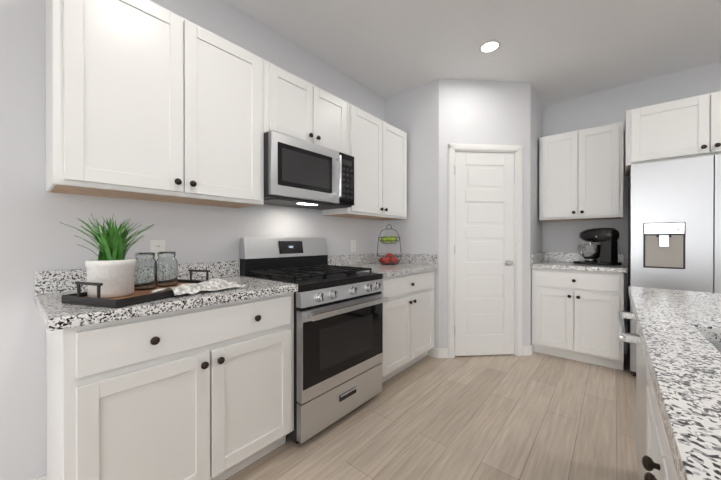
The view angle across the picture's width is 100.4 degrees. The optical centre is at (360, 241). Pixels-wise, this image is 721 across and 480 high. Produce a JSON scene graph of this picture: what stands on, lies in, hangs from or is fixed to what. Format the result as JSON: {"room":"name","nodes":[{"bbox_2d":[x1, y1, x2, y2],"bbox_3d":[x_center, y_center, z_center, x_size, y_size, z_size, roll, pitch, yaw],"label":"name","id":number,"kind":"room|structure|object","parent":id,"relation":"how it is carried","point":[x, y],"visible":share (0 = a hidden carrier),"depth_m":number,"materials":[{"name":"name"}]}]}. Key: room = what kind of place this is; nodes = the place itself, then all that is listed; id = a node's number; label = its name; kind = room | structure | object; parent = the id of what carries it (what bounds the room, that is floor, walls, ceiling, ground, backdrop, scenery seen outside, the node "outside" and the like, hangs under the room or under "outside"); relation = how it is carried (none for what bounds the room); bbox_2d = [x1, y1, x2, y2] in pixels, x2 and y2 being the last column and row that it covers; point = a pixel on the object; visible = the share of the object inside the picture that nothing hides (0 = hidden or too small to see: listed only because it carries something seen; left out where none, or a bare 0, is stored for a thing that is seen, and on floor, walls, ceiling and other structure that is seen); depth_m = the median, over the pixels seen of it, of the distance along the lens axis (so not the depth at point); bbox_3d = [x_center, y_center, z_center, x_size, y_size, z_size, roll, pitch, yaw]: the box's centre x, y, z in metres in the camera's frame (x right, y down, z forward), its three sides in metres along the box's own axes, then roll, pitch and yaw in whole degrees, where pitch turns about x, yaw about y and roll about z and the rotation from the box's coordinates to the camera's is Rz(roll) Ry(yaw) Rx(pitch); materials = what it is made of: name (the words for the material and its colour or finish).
{"room":"kitchen","nodes":[
{"label":"kitchen","id":0,"kind":"room"},
{"bbox_2d":[0,0,383,479],"bbox_3d":[-2.479,-0.215,0.209,0.120,2.740,11.269,0,0,40],"label":"wall","id":1,"kind":"structure","parent":0,"point":[36,235],"depth_m":1.36,"materials":[{"name":"white paint"}]},
{"bbox_2d":[33,474,46,479],"bbox_3d":[-3.742,1.112,-1.384,0.014,0.095,7.200,0,0,40],"label":"baseboard","id":2,"kind":"structure","parent":1,"relation":"attached to","point":[44,477],"depth_m":1.35,"materials":[{"name":"white"}]},
{"bbox_2d":[45,0,263,207],"bbox_3d":[-0.992,-0.674,1.589,0.361,0.900,0.913,0,0,40],"label":"upper cabinet","id":3,"kind":"object","parent":1,"relation":"attached to","point":[148,100],"visible":1,"depth_m":1.39,"materials":[{"name":"white wood"}]},
{"bbox_2d":[151,240,164,259],"bbox_3d":[-1.141,0.051,1.692,0.008,0.114,0.070,0,0,40],"label":"electrical outlet","id":4,"kind":"object","parent":1,"relation":"attached to","point":[157,246],"visible":0.77,"depth_m":1.69,"materials":[{"name":"white plastic"}]},
{"bbox_2d":[264,60,346,153],"bbox_3d":[-0.450,-0.901,2.229,0.361,0.451,0.760,0,0,40],"label":"upper cabinet","id":5,"kind":"object","parent":1,"relation":"attached to","point":[298,107],"visible":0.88,"depth_m":2.07,"materials":[{"name":"white wood"}]},
{"bbox_2d":[264,130,353,209],"bbox_3d":[-0.421,-0.469,2.206,0.436,0.404,0.758,0,0,40],"label":"microwave","id":6,"kind":"object","parent":5,"relation":"attached to","point":[298,173],"visible":0.92,"depth_m":2.03,"materials":[{"name":"grey metal"}]},
{"bbox_2d":[351,240,355,251],"bbox_3d":[-0.069,0.047,2.959,0.008,0.114,0.070,0,0,40],"label":"electrical outlet","id":7,"kind":"object","parent":1,"relation":"attached to","point":[353,245],"visible":1,"depth_m":2.96,"materials":[{"name":"white plastic"}]},
{"bbox_2d":[322,103,406,220],"bbox_3d":[0.090,-0.678,2.868,0.361,0.900,0.908,0,0,40],"label":"upper cabinet","id":8,"kind":"object","parent":1,"relation":"attached to","point":[376,148],"visible":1,"depth_m":2.71,"materials":[{"name":"white wood"}]},
{"bbox_2d":[226,352,638,479],"bbox_3d":[0.953,1.193,-2.637,9.200,0.060,11.349,0,0,40],"label":"floor","id":9,"kind":"structure","parent":0,"point":[537,416],"depth_m":1.83,"materials":[{"name":"brown wood"}]},
{"bbox_2d":[46,292,293,479],"bbox_3d":[-0.877,0.713,1.496,0.661,0.876,0.913,0,0,40],"label":"base cabinet","id":10,"kind":"object","parent":9,"relation":"on","point":[203,393],"visible":1,"depth_m":1.21,"materials":[{"name":"white wood"}]},
{"bbox_2d":[35,261,297,330],"bbox_3d":[-0.893,0.204,1.485,0.649,0.140,0.948,0,0,40],"label":"countertop","id":11,"kind":"structure","parent":10,"relation":"on","point":[51,289],"depth_m":1.33,"materials":[{"name":"stone"}]},
{"bbox_2d":[62,269,209,307],"bbox_3d":[-0.923,0.193,1.337,0.300,0.085,0.503,0,0,18],"label":"tray","id":12,"kind":"object","parent":11,"relation":"on","point":[79,297],"visible":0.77,"depth_m":1.13,"materials":[{"name":"black wood"}]},
{"bbox_2d":[60,214,153,297],"bbox_3d":[-1.008,0.053,1.222,0.270,0.336,0.297,0,0,40],"label":"potted plant","id":13,"kind":"object","parent":12,"relation":"on","point":[111,268],"visible":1,"depth_m":1.19,"materials":[{"name":"ceramic"}]},
{"bbox_2d":[134,252,157,290],"bbox_3d":[-0.991,0.136,1.381,0.094,0.168,0.094,0,0,40],"label":"mason jar","id":14,"kind":"object","parent":12,"relation":"on","point":[145,271],"visible":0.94,"depth_m":1.35,"materials":[{"name":"clear glass"}]},
{"bbox_2d":[156,252,177,286],"bbox_3d":[-0.955,0.136,1.480,0.094,0.168,0.094,0,0,40],"label":"mason jar","id":15,"kind":"object","parent":12,"relation":"on","point":[167,270],"visible":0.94,"depth_m":1.45,"materials":[{"name":"clear glass"}]},
{"bbox_2d":[151,278,246,294],"bbox_3d":[-0.729,0.210,1.417,0.168,0.046,0.399,0,0,28],"label":"napkin","id":16,"kind":"object","parent":11,"relation":"on","point":[214,284],"visible":1,"depth_m":1.38,"materials":[{"name":"white fabric"}]},
{"bbox_2d":[240,237,387,443],"bbox_3d":[-0.305,0.562,2.112,0.724,1.175,0.758,0,0,40],"label":"range","id":17,"kind":"object","parent":9,"relation":"on","point":[338,335],"visible":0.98,"depth_m":1.91,"materials":[{"name":"grey metal"}]},
{"bbox_2d":[381,269,434,382],"bbox_3d":[0.216,0.709,2.788,0.661,0.876,0.943,0,0,40],"label":"base cabinet","id":18,"kind":"object","parent":9,"relation":"on","point":[408,322],"visible":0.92,"depth_m":2.55,"materials":[{"name":"white wood"}]},
{"bbox_2d":[328,253,437,277],"bbox_3d":[0.211,0.200,2.791,0.649,0.140,0.944,0,0,40],"label":"countertop","id":19,"kind":"structure","parent":18,"relation":"on","point":[410,263],"depth_m":2.89,"materials":[{"name":"stone"}]},
{"bbox_2d":[376,224,401,264],"bbox_3d":[0.287,0.032,2.999,0.256,0.398,0.256,0,0,-10],"label":"fruit basket","id":20,"kind":"object","parent":19,"relation":"on","point":[387,259],"visible":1,"depth_m":2.95,"materials":[{"name":"red food"}]},
{"bbox_2d":[532,268,623,369],"bbox_3d":[2.195,0.709,3.044,0.705,0.876,0.661,0,0,40],"label":"base cabinet","id":21,"kind":"object","parent":9,"relation":"on","point":[574,314],"visible":1,"depth_m":2.80,"materials":[{"name":"white wood"}]},
{"bbox_2d":[531,252,626,272],"bbox_3d":[2.205,0.200,3.042,0.725,0.140,0.649,0,0,40],"label":"countertop","id":22,"kind":"structure","parent":21,"relation":"on","point":[552,260],"depth_m":3.03,"materials":[{"name":"stone"}]},
{"bbox_2d":[573,228,620,265],"bbox_3d":[2.336,0.049,2.976,0.255,0.364,0.340,0,0,-22],"label":"stand mixer","id":23,"kind":"object","parent":22,"relation":"on","point":[606,250],"visible":1,"depth_m":2.90,"materials":[{"name":"black metal"}]},
{"bbox_2d":[617,311,648,479],"bbox_3d":[1.373,0.718,1.081,0.681,0.868,0.596,0,0,40],"label":"dishwasher","id":24,"kind":"object","parent":9,"relation":"on","point":[641,378],"visible":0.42,"depth_m":1.20,"materials":[{"name":"grey metal"}]},
{"bbox_2d":[642,361,677,479],"bbox_3d":[0.901,0.716,0.476,0.661,0.876,0.920,0,0,40],"label":"sink base","id":25,"kind":"object","parent":9,"relation":"on","point":[657,462],"visible":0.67,"depth_m":0.73,"materials":[{"name":"white wood"}]},
{"bbox_2d":[628,286,720,479],"bbox_3d":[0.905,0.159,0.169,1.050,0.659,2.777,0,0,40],"label":"countertop","id":26,"kind":"structure","parent":25,"relation":"on","point":[680,333],"depth_m":0.57,"materials":[{"name":"stone"}]},
{"bbox_2d":[628,154,720,376],"bbox_3d":[2.808,0.258,2.458,0.906,1.780,0.718,0,0,40],"label":"fridge","id":27,"kind":"object","parent":9,"relation":"on","point":[674,224],"visible":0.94,"depth_m":2.32,"materials":[{"name":"grey metal"}]},
{"bbox_2d":[384,79,542,348],"bbox_3d":[1.203,-0.225,3.445,1.322,2.740,1.332,0,0,40],"label":"wall","id":28,"kind":"structure","parent":0,"point":[432,119],"depth_m":3.01,"materials":[{"name":"white paint"}]},
{"bbox_2d":[454,152,513,355],"bbox_3d":[1.234,0.126,2.974,0.623,2.017,0.097,0,0,-5],"label":"pantry door","id":29,"kind":"structure","parent":28,"relation":"in","point":[484,253],"depth_m":2.99,"materials":[{"name":"white wood"}]},
{"bbox_2d":[448,143,522,357],"bbox_3d":[1.235,0.095,3.027,0.763,2.104,0.129,0,0,-5],"label":"door frame","id":30,"kind":"structure","parent":28,"relation":"attached to","point":[517,150],"depth_m":2.98,"materials":[{"name":"white wood"}]},
{"bbox_2d":[527,344,533,355],"bbox_3d":[1.905,1.099,3.246,0.016,0.095,0.734,0,0,40],"label":"baseboard","id":31,"kind":"structure","parent":28,"relation":"attached to","point":[530,349],"depth_m":3.01,"materials":[{"name":"white wood"}]},
{"bbox_2d":[225,0,720,104],"bbox_3d":[0.953,-1.617,-2.645,9.200,0.080,11.349,0,0,40],"label":"ceiling","id":32,"kind":"structure","parent":0,"point":[551,51],"depth_m":2.36,"materials":[{"name":"white paint"}]},
{"bbox_2d":[479,39,500,52],"bbox_3d":[1.056,-1.587,2.449,0.170,0.010,0.170,0,0,40],"label":"recessed light","id":33,"kind":"object","parent":32,"relation":"in","point":[491,45],"visible":1,"depth_m":2.44,"materials":[{"name":"white"}]},
{"bbox_2d":[542,61,720,353],"bbox_3d":[4.603,-0.219,1.521,9.000,2.740,0.120,0,0,40],"label":"wall","id":34,"kind":"structure","parent":0,"point":[603,107],"depth_m":3.10,"materials":[{"name":"white paint"}]},
{"bbox_2d":[539,122,623,221],"bbox_3d":[2.298,-0.679,3.150,0.690,0.900,0.361,0,0,40],"label":"upper cabinet","id":35,"kind":"object","parent":34,"relation":"attached to","point":[580,174],"visible":1,"depth_m":3.01,"materials":[{"name":"white wood"}]},
{"bbox_2d":[624,91,720,176],"bbox_3d":[2.837,-0.889,2.497,0.950,0.475,0.661,0,0,40],"label":"upper cabinet","id":36,"kind":"object","parent":34,"relation":"attached to","point":[689,127],"visible":0.94,"depth_m":2.40,"materials":[{"name":"white wood"}]}
]}

